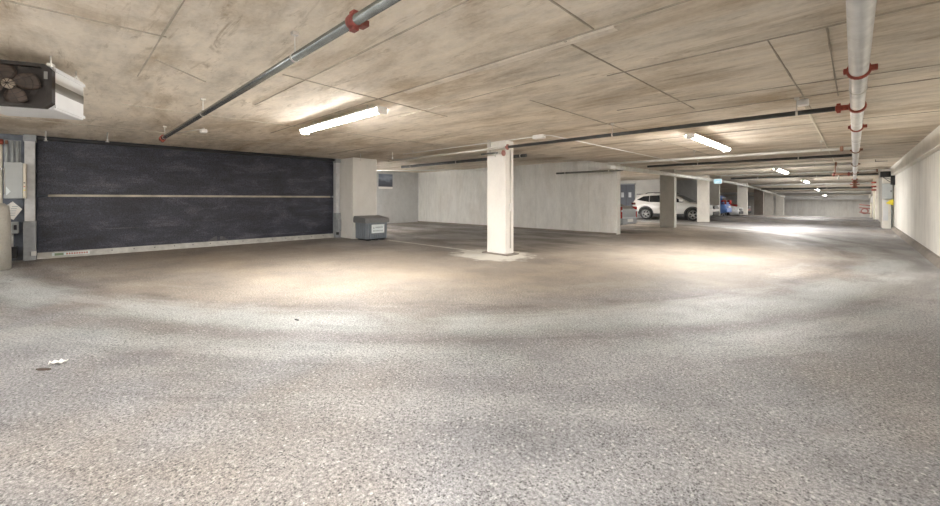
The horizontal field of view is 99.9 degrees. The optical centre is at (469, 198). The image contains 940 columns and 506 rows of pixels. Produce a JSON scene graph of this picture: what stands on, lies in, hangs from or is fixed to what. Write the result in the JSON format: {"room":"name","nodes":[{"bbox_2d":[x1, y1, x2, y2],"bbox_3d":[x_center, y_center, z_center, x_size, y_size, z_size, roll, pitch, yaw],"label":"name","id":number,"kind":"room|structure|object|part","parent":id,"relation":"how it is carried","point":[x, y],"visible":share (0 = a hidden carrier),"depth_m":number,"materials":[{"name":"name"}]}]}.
{"room":"parking garage","nodes":[
{"label":"parking garage","id":0,"kind":"room"},
{"bbox_2d":[0,133,331,260],"bbox_3d":[-8.705,-0.120,9.480,0.300,2.840,13.460,0,0,44],"label":"wall","id":1,"kind":"structure","parent":0,"point":[18,238],"depth_m":8.38,"materials":[{"name":"grey concrete"}]},
{"bbox_2d":[0,139,7,202],"bbox_3d":[-10.063,0.048,7.503,0.490,2.504,1.700,0,0,44],"label":"pipe","id":2,"kind":"object","parent":1,"relation":"attached to","point":[1,140],"visible":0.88,"depth_m":7.92,"materials":[{"name":"grey metal"}]},
{"bbox_2d":[4,139,20,162],"bbox_3d":[-9.610,-0.990,8.296,0.047,0.500,0.240,0,0,44],"label":"pipes","id":3,"kind":"object","parent":1,"relation":"attached to","point":[12,150],"visible":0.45,"depth_m":8.29,"materials":[{"name":"grey metal"}]},
{"bbox_2d":[11,222,18,258],"bbox_3d":[-9.538,0.860,8.233,0.236,0.760,0.170,0,0,44],"label":"switch","id":4,"kind":"object","parent":1,"relation":"attached to","point":[14,225],"visible":0.72,"depth_m":8.23,"materials":[{"name":"grey plastic"}]},
{"bbox_2d":[8,202,21,219],"bbox_3d":[-9.496,0.240,8.227,0.302,0.380,0.240,0,0,44],"label":"notice sheet","id":5,"kind":"object","parent":1,"relation":"attached to","point":[15,209],"visible":0.7,"depth_m":8.12,"materials":[{"name":"white paper"}]},
{"bbox_2d":[4,162,26,198],"bbox_3d":[-9.365,-0.375,8.150,0.599,0.730,0.298,0,0,44],"label":"control box","id":6,"kind":"object","parent":1,"relation":"attached to","point":[15,173],"visible":1,"depth_m":7.96,"materials":[{"name":"grey metal"}]},
{"bbox_2d":[23,134,340,260],"bbox_3d":[-6.954,-0.028,10.902,0.430,2.656,7.130,0,0,44],"label":"garage door","id":7,"kind":"structure","parent":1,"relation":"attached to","point":[104,197],"depth_m":10.12,"materials":[{"name":"black metal"}]},
{"bbox_3d":[-9.412,-0.400,8.452,0.320,1.760,0.150,0,0,44],"label":"guide post","id":8,"kind":"part","parent":7,"relation":"part of","materials":[{"name":"grey metal"}]},
{"bbox_3d":[-8.210,0.560,9.774,0.060,1.220,3.370,0,0,44],"label":"panel","id":9,"kind":"part","parent":7,"relation":"part of","materials":[{"name":"black metal"}]},
{"bbox_3d":[-8.210,-0.700,9.774,0.060,1.200,3.370,0,0,44],"label":"panel","id":10,"kind":"part","parent":7,"relation":"part of","materials":[{"name":"black metal"}]},
{"bbox_3d":[-7.015,0.580,10.989,0.060,0.024,6.780,0,0,44],"label":"seam rail","id":11,"kind":"part","parent":7,"relation":"part of","materials":[{"name":"black metal"}]},
{"bbox_3d":[-7.015,-0.700,10.989,0.060,0.024,6.780,0,0,44],"label":"seam rail","id":12,"kind":"part","parent":7,"relation":"part of","materials":[{"name":"black metal"}]},
{"bbox_3d":[-6.997,-0.075,11.000,0.070,0.050,6.500,0,0,44],"label":"rail","id":13,"kind":"part","parent":7,"relation":"part of","materials":[{"name":"metal"}]},
{"bbox_3d":[-5.827,0.560,12.226,0.060,1.220,3.350,0,0,44],"label":"panel","id":14,"kind":"part","parent":7,"relation":"part of","materials":[{"name":"black metal"}]},
{"bbox_3d":[-5.827,-0.700,12.226,0.060,1.200,3.350,0,0,44],"label":"panel","id":15,"kind":"part","parent":7,"relation":"part of","materials":[{"name":"black metal"}]},
{"bbox_3d":[-4.567,-0.400,13.435,0.320,1.760,0.130,0,0,44],"label":"guide post","id":16,"kind":"part","parent":7,"relation":"part of","materials":[{"name":"grey metal"}]},
{"bbox_2d":[377,171,417,222],"bbox_3d":[-5.342,-0.120,20.256,0.300,2.840,7.200,0,0,44],"label":"wall","id":17,"kind":"structure","parent":0,"point":[399,204],"depth_m":21.62,"materials":[{"name":"white paint"}]},
{"bbox_2d":[378,174,392,188],"bbox_3d":[-4.470,-0.930,20.921,0.018,0.780,0.870,0,0,44],"label":"sign","id":18,"kind":"object","parent":17,"relation":"attached to","point":[385,181],"visible":1,"depth_m":20.91,"materials":[{"name":"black paper"}]},
{"bbox_2d":[0,214,939,505],"bbox_3d":[13.386,1.695,26.251,20.600,1.190,68.307,0,0,44],"label":"floor","id":19,"kind":"structure","parent":0,"point":[730,360],"depth_m":2.93,"materials":[{"name":"grey concrete"}]},
{"bbox_2d":[0,203,11,270],"bbox_3d":[-8.891,0.680,7.137,0.800,1.240,0.800,0,0,44],"label":"bollard","id":20,"kind":"object","parent":19,"relation":"on","point":[5,218],"visible":1,"depth_m":7.24,"materials":[{"name":"beige metal"}]},
{"bbox_2d":[36,368,50,370],"bbox_3d":[-3.251,1.296,3.008,0.112,0.008,0.034,0,0,0],"label":"dead leaf","id":21,"kind":"object","parent":19,"relation":"on","point":[38,369],"visible":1,"depth_m":3.00,"materials":[{"name":"plant"}]},
{"bbox_2d":[48,359,67,364],"bbox_3d":[-3.246,1.282,3.116,0.117,0.027,0.069,0,0,-13],"label":"crumpled paper","id":22,"kind":"object","parent":19,"relation":"on","point":[60,361],"visible":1,"depth_m":3.11,"materials":[{"name":"white paper"}]},
{"bbox_2d":[340,157,376,238],"bbox_3d":[-3.854,-0.027,13.509,1.000,2.654,0.900,0,0,44],"label":"concrete pillar","id":23,"kind":"structure","parent":19,"relation":"on","point":[358,178],"depth_m":13.12,"materials":[{"name":"white concrete"}]},
{"bbox_2d":[353,215,388,240],"bbox_3d":[-3.159,0.917,12.653,0.750,0.765,0.880,0,0,44],"label":"bin","id":24,"kind":"object","parent":19,"relation":"on","point":[369,227],"visible":1,"depth_m":12.39,"materials":[{"name":"grey plastic"}]},
{"bbox_3d":[-3.159,0.642,12.653,0.750,0.215,0.880,0,0,44],"label":"lid","id":25,"kind":"part","parent":24,"relation":"part of","materials":[{"name":"grey plastic"}]},
{"bbox_3d":[-2.898,0.935,12.441,0.016,0.270,0.460,0,0,44],"label":"label plate","id":26,"kind":"part","parent":24,"relation":"part of","materials":[{"name":"white paper"}]},
{"bbox_2d":[389,240,480,251],"bbox_3d":[-1.196,1.300,11.136,4.000,0.005,0.100,0,0,44],"label":"floor marking","id":27,"kind":"object","parent":19,"relation":"on","point":[389,240],"visible":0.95,"depth_m":10.79,"materials":[{"name":"white paint"}]},
{"bbox_2d":[482,141,518,255],"bbox_3d":[0.719,-0.022,9.412,0.800,2.664,0.440,0,0,44],"label":"concrete pillar","id":28,"kind":"structure","parent":19,"relation":"on","point":[499,173],"depth_m":9.25,"materials":[{"name":"white concrete"}]},
{"bbox_2d":[620,203,636,225],"bbox_3d":[4.805,0.577,17.595,4.702,1.446,2.070,0,0,44],"label":"car","id":29,"kind":"object","parent":19,"relation":"on","point":[628,214],"visible":0.08,"depth_m":15.94,"materials":[{"name":"silver metal"}]},
{"bbox_2d":[660,169,675,227],"bbox_3d":[9.175,-0.027,18.297,0.630,2.654,0.330,0,0,44],"label":"concrete pillar","id":30,"kind":"structure","parent":19,"relation":"on","point":[667,183],"depth_m":18.13,"materials":[{"name":"grey concrete"}]},
{"bbox_2d":[631,192,719,220],"bbox_3d":[12.791,0.431,24.837,4.722,1.737,2.200,0,0,44],"label":"suv","id":31,"kind":"object","parent":19,"relation":"on","point":[648,204],"visible":0.71,"depth_m":24.61,"materials":[{"name":"white paint"}]},
{"bbox_3d":[12.159,0.990,24.214,1.840,0.180,0.065,0,0,44],"label":"sill","id":32,"kind":"part","parent":31,"relation":"part of","materials":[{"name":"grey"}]},
{"bbox_2d":[697,175,709,221],"bbox_3d":[13.278,-0.027,22.474,0.570,2.654,0.300,0,0,44],"label":"concrete pillar","id":33,"kind":"structure","parent":19,"relation":"on","point":[703,187],"depth_m":22.34,"materials":[{"name":"white concrete"}]},
{"bbox_2d":[710,181,719,215],"bbox_3d":[16.557,-0.007,26.930,0.800,2.654,0.300,0,0,44],"label":"concrete pillar","id":34,"kind":"structure","parent":19,"relation":"on","point":[714,188],"depth_m":26.69,"materials":[{"name":"grey concrete"}]},
{"bbox_2d":[720,195,731,215],"bbox_3d":[16.471,0.498,29.265,4.722,1.696,2.200,0,0,44],"label":"car","id":35,"kind":"object","parent":19,"relation":"on","point":[725,207],"visible":0.12,"depth_m":27.27,"materials":[{"name":"blue paint"}]},
{"bbox_2d":[721,205,742,215],"bbox_3d":[18.392,0.669,30.842,4.702,1.446,2.150,0,0,44],"label":"car","id":36,"kind":"object","parent":19,"relation":"on","point":[736,210],"visible":0.2,"depth_m":28.93,"materials":[{"name":"grey paint"}]},
{"bbox_2d":[730,203,750,212],"bbox_3d":[21.281,0.663,34.101,4.722,1.696,2.200,0,0,44],"label":"car","id":37,"kind":"object","parent":19,"relation":"on","point":[732,204],"visible":0.03,"depth_m":32.63,"materials":[{"name":"red paint"}]},
{"bbox_2d":[737,183,747,214],"bbox_3d":[21.064,0.092,30.533,0.640,2.654,0.350,0,0,44],"label":"concrete pillar","id":38,"kind":"structure","parent":19,"relation":"on","point":[742,191],"depth_m":30.34,"materials":[{"name":"white concrete"}]},
{"bbox_2d":[754,189,763,214],"bbox_3d":[26.277,0.332,35.924,0.680,2.654,0.350,0,0,44],"label":"concrete pillar","id":39,"kind":"structure","parent":19,"relation":"on","point":[758,195],"depth_m":35.80,"materials":[{"name":"grey concrete"}]},
{"bbox_2d":[764,191,772,214],"bbox_3d":[30.375,0.538,40.169,0.720,2.654,0.350,0,0,44],"label":"concrete pillar","id":40,"kind":"structure","parent":19,"relation":"on","point":[768,197],"depth_m":40.04,"materials":[{"name":"white concrete"}]},
{"bbox_2d":[776,195,783,214],"bbox_3d":[36.363,0.839,46.342,0.740,2.654,0.350,0,0,44],"label":"concrete pillar","id":41,"kind":"structure","parent":19,"relation":"on","point":[779,200],"depth_m":46.23,"materials":[{"name":"white concrete"}]},
{"bbox_2d":[859,203,871,217],"bbox_3d":[25.844,0.838,25.809,0.590,1.150,0.130,0,0,44],"label":"rack","id":42,"kind":"object","parent":19,"relation":"on","point":[870,205],"visible":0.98,"depth_m":25.72,"materials":[{"name":"red metal"}]},
{"bbox_3d":[26.009,0.838,25.621,0.083,1.150,0.083,0,0,22],"label":"post","id":43,"kind":"part","parent":42,"relation":"part of","materials":[{"name":"white metal"}]},
{"bbox_2d":[871,178,875,218],"bbox_3d":[24.386,0.051,23.851,0.220,2.623,0.214,0,0,44],"label":"concrete pillar","id":44,"kind":"structure","parent":19,"relation":"on","point":[873,182],"depth_m":23.80,"materials":[{"name":"beige paint"}]},
{"bbox_2d":[875,178,878,219],"bbox_3d":[24.861,0.059,24.017,0.310,2.634,0.500,0,0,44],"label":"concrete pillar","id":45,"kind":"structure","parent":19,"relation":"on","point":[876,179],"depth_m":23.89,"materials":[{"name":"white concrete"}]},
{"bbox_2d":[879,169,893,228],"bbox_3d":[19.692,-0.012,18.721,0.340,2.634,3.700,0,0,44],"label":"concrete pillar","id":46,"kind":"structure","parent":19,"relation":"on","point":[884,224],"depth_m":17.49,"materials":[{"name":"white concrete"}]},
{"bbox_2d":[882,183,893,227],"bbox_3d":[18.310,0.300,17.310,0.345,1.960,0.250,0,0,44],"label":"electrical panel","id":47,"kind":"object","parent":46,"relation":"attached to","point":[887,188],"visible":0.85,"depth_m":17.28,"materials":[{"name":"grey metal"}]},
{"bbox_3d":[18.231,-0.340,17.247,0.290,0.640,0.020,0,0,44],"label":"cabinet door","id":48,"kind":"part","parent":47,"relation":"part of","materials":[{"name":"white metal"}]},
{"bbox_2d":[0,0,939,195],"bbox_3d":[13.384,-0.930,26.248,20.600,1.120,68.300,0,0,44],"label":"ceiling","id":49,"kind":"structure","parent":0,"point":[446,73],"depth_m":4.46,"materials":[{"name":"concrete"}]},
{"bbox_2d":[0,56,84,119],"bbox_3d":[-4.309,-1.103,3.857,0.608,0.515,0.643,0,0,-24],"label":"heater","id":50,"kind":"object","parent":49,"relation":"hanging from","point":[27,89],"visible":1,"depth_m":3.69,"materials":[{"name":"white metal"}]},
{"bbox_3d":[-4.230,-1.152,3.572,0.179,0.167,0.026,0,0,-36],"label":"fan blade","id":51,"kind":"part","parent":50,"relation":"part of","materials":[{"name":"metal"}]},
{"bbox_3d":[-4.157,-0.949,3.608,0.179,0.168,0.026,0,0,-12],"label":"fan blade","id":52,"kind":"part","parent":50,"relation":"part of","materials":[{"name":"brown metal"}]},
{"bbox_3d":[-4.090,-1.086,3.643,0.192,0.154,0.035,0,0,-24],"label":"fan blade","id":53,"kind":"part","parent":50,"relation":"part of","materials":[{"name":"brown metal"}]},
{"bbox_3d":[-4.193,-1.050,3.593,0.604,0.410,0.060,0,0,-24],"label":"frame","id":54,"kind":"part","parent":50,"relation":"part of","materials":[{"name":"metal"}]},
{"bbox_2d":[175,128,206,133],"bbox_3d":[-5.627,-1.310,7.868,1.422,0.100,0.123,0,0,31],"label":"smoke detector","id":55,"kind":"object","parent":49,"relation":"attached to","point":[203,130],"visible":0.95,"depth_m":7.51,"materials":[{"name":"white plastic"}]},
{"bbox_2d":[159,0,400,141],"bbox_3d":[-2.511,-1.220,4.293,9.513,0.280,0.144,0,0,44],"label":"pipe","id":56,"kind":"object","parent":49,"relation":"hanging from","point":[356,20],"visible":1,"depth_m":3.03,"materials":[{"name":"metal"}]},
{"bbox_2d":[300,105,387,134],"bbox_3d":[-2.112,-1.265,6.321,2.550,0.180,0.197,0,0,44],"label":"lamp","id":57,"kind":"object","parent":49,"relation":"attached to","point":[373,110],"visible":1,"depth_m":6.02,"materials":[{"name":"white plastic"}]},
{"bbox_2d":[377,161,486,170],"bbox_3d":[-1.783,-1.316,16.098,5.604,0.348,0.066,0,0,9],"label":"pipe","id":58,"kind":"object","parent":49,"relation":"hanging from","point":[485,161],"visible":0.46,"depth_m":16.08,"materials":[{"name":"silver metal"}]},
{"bbox_2d":[388,140,504,161],"bbox_3d":[-0.840,-1.241,10.370,4.540,0.239,0.057,0,0,44],"label":"pipe","id":59,"kind":"object","parent":49,"relation":"hanging from","point":[502,147],"visible":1,"depth_m":9.97,"materials":[{"name":"silver metal"}]},
{"bbox_2d":[401,154,526,167],"bbox_3d":[-0.550,-1.302,13.924,6.200,0.115,0.110,0,0,44],"label":"pipe","id":60,"kind":"object","parent":49,"relation":"hanging from","point":[518,155],"visible":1,"depth_m":13.87,"materials":[{"name":"black metal"}]},
{"bbox_2d":[481,141,505,160],"bbox_3d":[0.523,-1.110,9.157,0.684,0.500,0.140,0,0,44],"label":"valve","id":61,"kind":"object","parent":49,"relation":"attached to","point":[502,152],"visible":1,"depth_m":9.03,"materials":[{"name":"metal"}]},
{"bbox_2d":[403,134,694,165],"bbox_3d":[3.460,-1.317,13.700,5.062,0.085,10.530,0,0,44],"label":"conduit","id":62,"kind":"object","parent":49,"relation":"attached to","point":[539,136],"visible":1,"depth_m":9.44,"materials":[{"name":"white plastic"}]},
{"bbox_2d":[556,162,622,173],"bbox_3d":[4.456,-1.176,14.984,2.700,0.368,0.077,0,0,44],"label":"pipe","id":63,"kind":"object","parent":49,"relation":"hanging from","point":[608,162],"visible":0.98,"depth_m":14.93,"materials":[{"name":"metal"}]},
{"bbox_2d":[505,97,834,149],"bbox_3d":[2.723,-1.225,6.906,5.378,0.270,0.086,0,0,44],"label":"pipe","id":64,"kind":"object","parent":49,"relation":"hanging from","point":[825,109],"visible":1,"depth_m":6.15,"materials":[{"name":"black metal"}]},
{"bbox_2d":[606,160,784,197],"bbox_3d":[20.248,-0.764,29.034,0.208,1.191,45.143,0,0,44],"label":"drain pipe","id":65,"kind":"object","parent":49,"relation":"hanging from","point":[613,167],"visible":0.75,"depth_m":16.85,"materials":[{"name":"silver metal"}]},
{"bbox_2d":[685,132,730,151],"bbox_3d":[5.336,-1.265,8.759,0.197,0.180,3.050,0,0,44],"label":"lamp","id":66,"kind":"object","parent":49,"relation":"attached to","point":[695,136],"visible":1,"depth_m":8.39,"materials":[{"name":"white plastic"}]},
{"bbox_2d":[714,173,721,183],"bbox_3d":[13.040,-1.080,20.788,0.380,0.560,0.070,0,0,44],"label":"exit sign","id":67,"kind":"object","parent":49,"relation":"hanging from","point":[716,181],"visible":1,"depth_m":20.74,"materials":[{"name":"white plastic"}]},
{"bbox_2d":[608,140,851,164],"bbox_3d":[6.510,-1.219,10.826,5.683,0.282,0.092,0,0,44],"label":"pipe","id":68,"kind":"object","parent":49,"relation":"hanging from","point":[841,148],"visible":1,"depth_m":10.27,"materials":[{"name":"silver metal"}]},
{"bbox_2d":[647,154,851,167],"bbox_3d":[8.714,-1.273,13.007,5.563,0.174,0.088,0,0,44],"label":"pipe","id":69,"kind":"object","parent":49,"relation":"hanging from","point":[838,155],"visible":0.94,"depth_m":12.56,"materials":[{"name":"black metal"}]},
{"bbox_2d":[675,161,851,172],"bbox_3d":[10.944,-1.239,15.301,5.563,0.242,0.135,0,0,44],"label":"pipe","id":70,"kind":"object","parent":49,"relation":"hanging from","point":[835,164],"visible":0.94,"depth_m":14.92,"materials":[{"name":"silver metal"}]},
{"bbox_2d":[774,168,788,173],"bbox_3d":[13.638,-1.255,17.285,0.197,0.200,3.350,0,0,44],"label":"lamp","id":71,"kind":"object","parent":49,"relation":"attached to","point":[775,169],"visible":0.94,"depth_m":16.73,"materials":[{"name":"white plastic"}]},
{"bbox_2d":[720,192,870,194],"bbox_3d":[32.209,-0.595,41.559,14.250,0.330,0.500,0,0,44],"label":"beam","id":72,"kind":"structure","parent":49,"relation":"attached to","point":[728,193],"depth_m":39.61,"materials":[{"name":"grey concrete"}]},
{"bbox_2d":[724,195,869,199],"bbox_3d":[38.133,-0.198,47.654,14.250,0.530,0.500,0,0,44],"label":"beam","id":73,"kind":"structure","parent":49,"relation":"attached to","point":[787,197],"depth_m":45.42,"materials":[{"name":"grey concrete"}]},
{"bbox_2d":[715,169,881,176],"bbox_3d":[16.160,-1.300,19.994,6.500,0.152,0.122,0,0,44],"label":"pipe","id":74,"kind":"object","parent":49,"relation":"hanging from","point":[876,170],"visible":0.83,"depth_m":19.62,"materials":[{"name":"silver metal"}]},
{"bbox_2d":[731,173,878,178],"bbox_3d":[18.950,-1.296,22.721,6.700,0.112,0.110,0,0,44],"label":"pipe","id":75,"kind":"object","parent":49,"relation":"hanging from","point":[867,173],"visible":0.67,"depth_m":22.71,"materials":[{"name":"metal"}]},
{"bbox_2d":[751,182,872,185],"bbox_3d":[23.829,-1.105,27.740,6.700,0.284,0.154,0,0,44],"label":"pipe","id":76,"kind":"object","parent":49,"relation":"hanging from","point":[843,183],"visible":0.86,"depth_m":27.67,"materials":[{"name":"silver metal"}]},
{"bbox_2d":[797,98,834,161],"bbox_3d":[8.703,-1.320,9.670,0.120,0.080,12.000,0,0,44],"label":"conduit","id":77,"kind":"object","parent":49,"relation":"attached to","point":[801,102],"visible":0.97,"depth_m":5.65,"materials":[{"name":"grey metal"}]},
{"bbox_2d":[761,186,872,189],"bbox_3d":[26.966,-0.933,30.966,6.700,0.363,0.176,0,0,44],"label":"pipe","id":78,"kind":"object","parent":49,"relation":"hanging from","point":[864,187],"visible":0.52,"depth_m":30.78,"materials":[{"name":"metal"}]},
{"bbox_2d":[774,191,871,192],"bbox_3d":[32.194,-0.707,36.344,6.700,0.290,0.176,0,0,44],"label":"pipe","id":79,"kind":"object","parent":49,"relation":"hanging from","point":[780,191],"visible":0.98,"depth_m":36.27,"materials":[{"name":"silver metal"}]},
{"bbox_2d":[832,166,851,179],"bbox_3d":[15.014,-1.070,15.947,0.600,0.580,0.135,0,0,44],"label":"valve","id":80,"kind":"object","parent":49,"relation":"hanging from","point":[834,173],"visible":0.99,"depth_m":16.00,"materials":[{"name":"red metal"}]},
{"bbox_2d":[835,0,877,179],"bbox_3d":[8.922,-1.213,9.192,0.320,0.294,37.220,0,0,44],"label":"pipe","id":81,"kind":"object","parent":49,"relation":"hanging from","point":[860,14],"visible":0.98,"depth_m":3.23,"materials":[{"name":"metal"}]},
{"bbox_2d":[850,178,859,187],"bbox_3d":[22.048,-0.910,22.637,0.275,0.580,0.364,0,0,-11],"label":"valve","id":82,"kind":"object","parent":81,"relation":"attached to","point":[854,182],"visible":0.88,"depth_m":22.55,"materials":[{"name":"red metal"}]},
{"bbox_2d":[418,160,619,234],"bbox_3d":[1.211,-0.120,18.683,11.890,2.840,0.300,0,0,44],"label":"wall","id":83,"kind":"structure","parent":0,"point":[543,198],"depth_m":16.81,"materials":[{"name":"concrete"}]},
{"bbox_2d":[418,221,615,234],"bbox_3d":[1.189,1.285,18.460,11.570,0.070,0.070,0,0,44],"label":"baseboard","id":84,"kind":"structure","parent":83,"relation":"attached to","point":[418,221],"depth_m":16.74,"materials":[{"name":"concrete"}]},
{"bbox_2d":[620,179,659,198],"bbox_3d":[12.171,-0.120,28.229,4.100,2.840,0.250,0,0,44],"label":"wall","id":85,"kind":"structure","parent":0,"point":[642,186],"depth_m":27.91,"materials":[{"name":"white paint"}]},
{"bbox_2d":[620,183,635,205],"bbox_3d":[11.385,0.090,28.740,1.300,2.420,0.115,0,0,44],"label":"door","id":86,"kind":"structure","parent":85,"relation":"attached to","point":[627,191],"depth_m":28.64,"materials":[{"name":"metal"}]},
{"bbox_2d":[676,180,696,201],"bbox_3d":[14.293,-0.095,29.235,5.540,2.890,0.150,0,0,44],"label":"wall","id":87,"kind":"structure","parent":0,"point":[688,188],"depth_m":28.02,"materials":[{"name":"grey concrete"}]},
{"bbox_2d":[732,200,869,216],"bbox_3d":[39.109,0.530,48.658,14.850,4.140,0.300,0,0,44],"label":"wall","id":88,"kind":"structure","parent":0,"point":[831,208],"depth_m":46.30,"materials":[{"name":"concrete"}]},
{"bbox_2d":[870,150,939,255],"bbox_3d":[20.521,0.425,19.101,0.300,3.930,68.600,0,0,44],"label":"wall","id":89,"kind":"structure","parent":0,"point":[917,187],"depth_m":10.35,"materials":[{"name":"paint"}]},
{"bbox_2d":[880,171,894,184],"bbox_3d":[17.851,-0.890,16.885,0.440,0.580,0.380,0,0,44],"label":"wall speaker","id":90,"kind":"object","parent":89,"relation":"attached to","point":[883,174],"visible":0.98,"depth_m":16.79,"materials":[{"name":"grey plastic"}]},
{"bbox_3d":[17.997,-0.800,16.813,0.130,0.400,0.120,0,0,44],"label":"bracket plate","id":91,"kind":"part","parent":90,"relation":"part of","materials":[{"name":"grey metal"}]},
{"bbox_2d":[869,125,939,197],"bbox_3d":[20.378,-0.700,19.240,0.140,1.360,68.000,0,0,44],"label":"ledge","id":92,"kind":"object","parent":89,"relation":"attached to","point":[930,144],"visible":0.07,"depth_m":9.52,"materials":[{"name":"concrete"}]},
{"bbox_2d":[891,226,939,269],"bbox_3d":[7.440,1.245,5.946,0.140,0.150,30.900,0,0,44],"label":"baseboard","id":93,"kind":"structure","parent":89,"relation":"attached to","point":[928,254],"depth_m":9.74,"materials":[{"name":"concrete"}]}
]}

